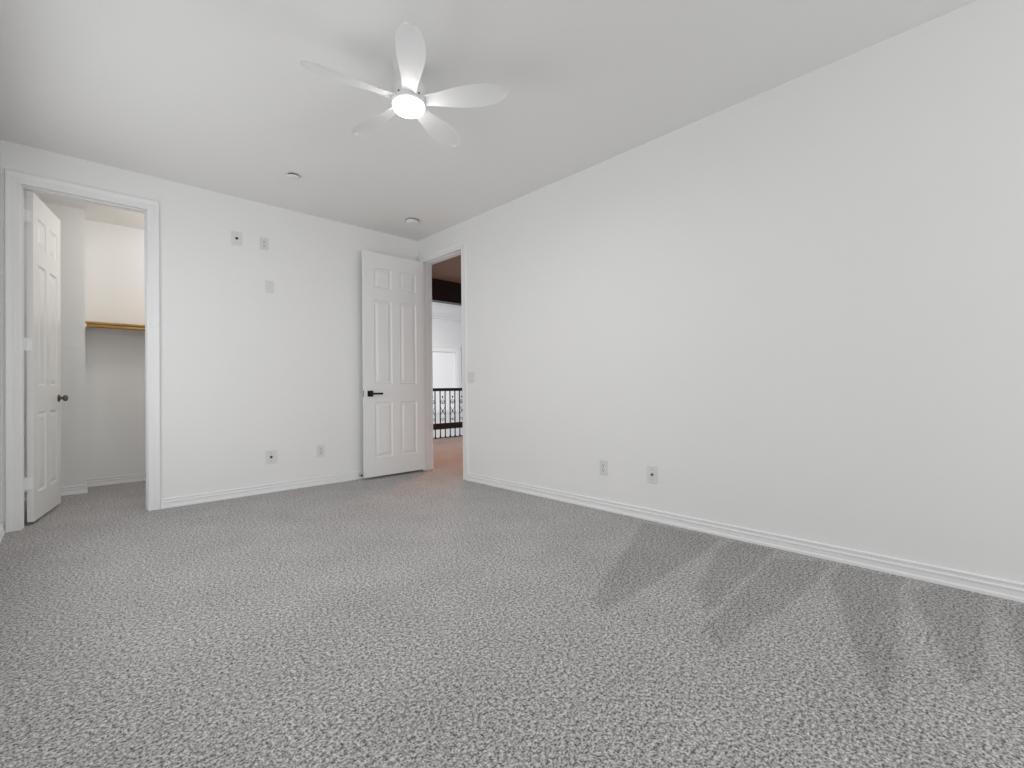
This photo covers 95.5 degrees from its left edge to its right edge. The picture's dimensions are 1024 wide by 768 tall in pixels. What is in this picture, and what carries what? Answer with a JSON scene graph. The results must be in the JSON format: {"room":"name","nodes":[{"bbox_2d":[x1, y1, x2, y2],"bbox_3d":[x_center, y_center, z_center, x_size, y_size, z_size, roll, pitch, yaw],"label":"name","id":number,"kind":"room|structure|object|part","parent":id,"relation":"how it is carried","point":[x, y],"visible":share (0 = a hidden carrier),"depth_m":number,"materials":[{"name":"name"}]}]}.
{"room":"empty bedroom","nodes":[
{"label":"empty bedroom","id":0,"kind":"room"},
{"bbox_2d":[0,139,0,522],"bbox_3d":[-0.961,-0.387,0.443,0.120,2.732,7.600,0,-1,-44],"label":"wall","id":1,"kind":"structure","parent":0,"point":[0,139],"depth_m":3.20,"materials":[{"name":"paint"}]},
{"bbox_2d":[0,521,4,542],"bbox_3d":[-0.896,0.938,0.480,0.019,0.081,7.600,0,-1,-44],"label":"baseboard","id":2,"kind":"structure","parent":1,"relation":"attached to","point":[2,531],"depth_m":3.13,"materials":[{"name":"white wood"}]},
{"bbox_2d":[24,198,84,490],"bbox_3d":[-4.124,-0.325,3.983,0.708,2.732,1.650,0,-1,-44],"label":"wall","id":3,"kind":"structure","parent":0,"point":[72,219],"depth_m":4.42,"materials":[{"name":"paint"}]},
{"bbox_2d":[24,191,67,521],"bbox_3d":[-3.700,-0.200,3.680,0.155,2.425,0.738,0,-1,-32],"label":"door","id":4,"kind":"structure","parent":3,"relation":"in","point":[42,343],"depth_m":3.61,"materials":[{"name":"white wood"}]},
{"bbox_3d":[-3.856,0.120,3.933,0.155,0.062,0.062,0,-1,-32],"label":"knob","id":5,"kind":"part","parent":4,"relation":"part of","materials":[{"name":"black metal"}]},
{"bbox_2d":[85,219,145,478],"bbox_3d":[-3.707,-0.317,5.441,1.912,2.732,0.120,0,-1,-44],"label":"wall","id":6,"kind":"structure","parent":0,"point":[114,254],"depth_m":4.90,"materials":[{"name":"paint"}]},
{"bbox_2d":[24,473,145,499],"bbox_3d":[-3.853,1.004,4.705,1.004,0.081,2.829,-1,0,14],"label":"baseboard","id":7,"kind":"structure","parent":6,"relation":"attached to","point":[77,489],"depth_m":4.79,"materials":[{"name":"white wood"}]},
{"bbox_2d":[85,321,144,335],"bbox_3d":[-3.604,-0.568,5.245,1.790,0.088,0.311,0,-1,-44],"label":"closet shelf","id":8,"kind":"object","parent":6,"relation":"attached to","point":[90,327],"visible":0.29,"depth_m":4.79,"materials":[{"name":"brown wood"}]},
{"bbox_2d":[1,140,417,529],"bbox_3d":[-2.413,-0.339,4.396,3.489,2.732,0.120,0,-1,-44],"label":"wall","id":9,"kind":"structure","parent":0,"point":[247,371],"depth_m":4.29,"materials":[{"name":"paint"}]},
{"bbox_2d":[4,168,160,532],"bbox_3d":[-3.260,-0.237,3.584,0.868,2.533,0.158,0,-1,-44],"label":"door frame","id":10,"kind":"structure","parent":9,"relation":"attached to","point":[15,182],"depth_m":3.33,"materials":[{"name":"white wood"}]},
{"bbox_2d":[231,231,241,245],"bbox_3d":[-2.504,-1.326,4.234,0.088,0.124,0.014,0,-1,-44],"label":"cable plate","id":11,"kind":"object","parent":9,"relation":"attached to","point":[236,237],"visible":1,"depth_m":4.23,"materials":[{"name":"white plastic"}]},
{"bbox_2d":[260,237,267,250],"bbox_3d":[-2.341,-1.323,4.394,0.074,0.117,0.009,0,-1,-44],"label":"power outlet","id":12,"kind":"object","parent":9,"relation":"attached to","point":[263,241],"visible":1,"depth_m":4.39,"materials":[{"name":"white plastic"}]},
{"bbox_2d":[265,280,273,293],"bbox_3d":[-2.304,-0.922,4.424,0.072,0.116,0.006,0,-1,-44],"label":"blank plate","id":13,"kind":"object","parent":9,"relation":"attached to","point":[269,285],"visible":1,"depth_m":4.42,"materials":[{"name":"white plastic"}]},
{"bbox_2d":[266,450,276,463],"bbox_3d":[-2.281,0.693,4.410,0.094,0.124,0.014,0,-1,-44],"label":"cable plate","id":14,"kind":"object","parent":9,"relation":"attached to","point":[270,455],"visible":1,"depth_m":4.41,"materials":[{"name":"white plastic"}]},
{"bbox_2d":[161,470,416,508],"bbox_3d":[-1.988,0.984,4.682,2.484,0.081,0.019,0,-1,-44],"label":"baseboard","id":15,"kind":"structure","parent":9,"relation":"attached to","point":[178,501],"depth_m":4.31,"materials":[{"name":"white wood"}]},
{"bbox_2d":[317,445,323,456],"bbox_3d":[-1.946,0.682,4.735,0.074,0.117,0.009,0,-1,-44],"label":"power outlet","id":16,"kind":"object","parent":9,"relation":"attached to","point":[320,448],"visible":1,"depth_m":4.73,"materials":[{"name":"white plastic"}]},
{"bbox_2d":[432,302,460,307],"bbox_3d":[-1.946,-2.464,12.207,10.000,0.100,7.500,0,-1,-44],"label":"ceiling","id":17,"kind":"structure","parent":0,"point":[432,302],"depth_m":14.04,"materials":[{"name":"white paint"}]},
{"bbox_2d":[432,318,462,437],"bbox_3d":[-3.529,0.817,13.885,9.780,6.400,1.000,0,-1,-44],"label":"wall","id":18,"kind":"structure","parent":0,"point":[444,332],"depth_m":14.72,"materials":[{"name":"white paint"}]},
{"bbox_2d":[432,345,459,412],"bbox_3d":[-2.853,-0.146,13.848,3.190,2.090,0.105,0,-1,-44],"label":"window","id":19,"kind":"structure","parent":18,"relation":"in","point":[443,361],"depth_m":14.62,"materials":[{"name":"white glass"}]},
{"bbox_2d":[432,304,461,321],"bbox_3d":[-3.098,-2.202,13.426,9.780,0.380,0.340,0,-1,-44],"label":"crown molding","id":20,"kind":"structure","parent":18,"relation":"attached to","point":[443,312],"depth_m":14.42,"materials":[{"name":"white paint"}]},
{"bbox_2d":[0,0,976,282],"bbox_3d":[1.140,-1.810,3.623,7.820,0.120,9.490,0,-1,-44],"label":"ceiling","id":21,"kind":"structure","parent":0,"point":[218,96],"depth_m":2.69,"materials":[{"name":"paint"}]},
{"bbox_2d":[287,173,298,179],"bbox_3d":[-1.797,-1.707,3.820,0.096,0.020,0.096,0,-1,-44],"label":"sprinkler cover","id":22,"kind":"object","parent":21,"relation":"attached to","point":[294,176],"visible":1,"depth_m":3.81,"materials":[{"name":"grey"}]},
{"bbox_2d":[301,21,506,146],"bbox_3d":[-0.599,-1.608,2.550,1.024,0.263,1.007,0,-1,-44],"label":"ceiling fan","id":23,"kind":"object","parent":21,"relation":"hanging from","point":[409,99],"visible":1,"depth_m":2.48,"materials":[{"name":"white plastic"}]},
{"bbox_3d":[-0.822,-1.548,2.375,0.468,0.044,0.138,0,-1,-32],"label":"fan blade","id":24,"kind":"part","parent":23,"relation":"part of","materials":[{"name":"white plastic"}]},
{"bbox_3d":[-0.797,-1.546,2.732,0.468,0.044,0.138,-1,-1,40],"label":"fan blade","id":25,"kind":"part","parent":23,"relation":"part of","materials":[{"name":"white plastic"}]},
{"bbox_2d":[392,96,424,118],"bbox_3d":[-0.563,-1.497,2.536,0.172,0.039,0.172,0,-1,-44],"label":"diffuser","id":26,"kind":"object","parent":23,"relation":"attached to","point":[410,107],"depth_m":2.50,"materials":[{"name":"white glass"}]},
{"bbox_3d":[-0.490,-1.553,2.242,0.138,0.044,0.468,0,0,-14],"label":"fan blade","id":27,"kind":"part","parent":23,"relation":"part of","materials":[{"name":"white plastic"}]},
{"bbox_3d":[-0.450,-1.549,2.819,0.138,0.044,0.468,-1,-1,22],"label":"fan blade","id":28,"kind":"part","parent":23,"relation":"part of","materials":[{"name":"white plastic"}]},
{"bbox_3d":[-0.260,-1.553,2.516,0.468,0.044,0.138,-1,0,4],"label":"fan blade","id":29,"kind":"part","parent":23,"relation":"part of","materials":[{"name":"white plastic"}]},
{"bbox_2d":[405,218,418,224],"bbox_3d":[-1.044,-1.698,4.873,0.144,0.036,0.144,0,-1,-44],"label":"smoke detector","id":30,"kind":"object","parent":21,"relation":"attached to","point":[411,221],"visible":1,"depth_m":4.84,"materials":[{"name":"grey plastic"}]},
{"bbox_2d":[432,278,460,305],"bbox_3d":[-0.616,-1.580,8.160,4.080,0.467,0.162,0,-1,-44],"label":"beam","id":31,"kind":"structure","parent":21,"relation":"attached to","point":[446,292],"depth_m":7.63,"materials":[{"name":"brown wood"}]},
{"bbox_2d":[0,436,1023,767],"bbox_3d":[0.817,1.049,3.968,7.820,0.120,10.510,0,-1,-44],"label":"floor","id":32,"kind":"structure","parent":0,"point":[434,618],"depth_m":1.76,"materials":[{"name":"carpet"}]},
{"bbox_2d":[433,388,462,438],"bbox_3d":[-1.477,0.567,8.987,3.890,0.975,0.060,0,-1,-44],"label":"stair railing","id":33,"kind":"object","parent":32,"relation":"on","point":[454,424],"visible":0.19,"depth_m":9.15,"materials":[{"name":"black metal"}]},
{"bbox_3d":[-1.482,0.110,8.990,3.890,0.060,0.060,0,-1,-44],"label":"handrail","id":34,"kind":"part","parent":33,"relation":"part of","materials":[{"name":"brown wood"}]},
{"bbox_3d":[-1.474,0.825,8.985,3.890,0.116,0.044,0,-1,-44],"label":"rail","id":35,"kind":"part","parent":33,"relation":"part of","materials":[{"name":"brown wood"}]},
{"bbox_2d":[418,0,1023,582],"bbox_3d":[1.518,-0.393,2.900,0.120,2.732,7.720,0,-1,-44],"label":"wall","id":36,"kind":"structure","parent":0,"point":[798,302],"depth_m":2.66,"materials":[{"name":"paint"}]},
{"bbox_2d":[362,250,424,477],"bbox_3d":[-1.299,-0.216,5.222,0.784,2.425,0.117,0,-1,-44],"label":"door","id":37,"kind":"structure","parent":36,"relation":"in","point":[392,286],"depth_m":5.18,"materials":[{"name":"white wood"}]},
{"bbox_3d":[-1.468,0.104,5.005,0.159,0.064,0.046,0,-1,-44],"label":"lever","id":38,"kind":"part","parent":37,"relation":"part of","materials":[{"name":"black metal"}]},
{"bbox_2d":[417,239,468,479],"bbox_3d":[-0.742,-0.250,5.260,0.158,2.533,0.918,0,-1,-44],"label":"door frame","id":39,"kind":"structure","parent":36,"relation":"attached to","point":[458,248],"depth_m":5.49,"materials":[{"name":"white wood"}]},
{"bbox_2d":[468,372,473,382],"bbox_3d":[-0.426,-0.068,4.833,0.013,0.117,0.090,0,-1,-44],"label":"light switch","id":40,"kind":"object","parent":36,"relation":"attached to","point":[470,374],"visible":1,"depth_m":4.83,"materials":[{"name":"white plastic"}]},
{"bbox_2d":[600,460,607,475],"bbox_3d":[0.718,0.654,3.644,0.009,0.117,0.072,0,-1,-44],"label":"power outlet","id":41,"kind":"object","parent":36,"relation":"attached to","point":[603,463],"visible":1,"depth_m":3.64,"materials":[{"name":"white plastic"}]},
{"bbox_2d":[647,465,657,483],"bbox_3d":[1.005,0.651,3.341,0.014,0.124,0.082,0,-1,-44],"label":"cable plate","id":42,"kind":"object","parent":36,"relation":"attached to","point":[652,471],"visible":1,"depth_m":3.34,"materials":[{"name":"white plastic"}]},
{"bbox_2d":[467,473,1023,602],"bbox_3d":[1.845,0.925,2.462,0.019,0.081,6.670,0,-1,-44],"label":"baseboard","id":43,"kind":"structure","parent":36,"relation":"attached to","point":[987,585],"depth_m":2.66,"materials":[{"name":"white wood"}]}
]}

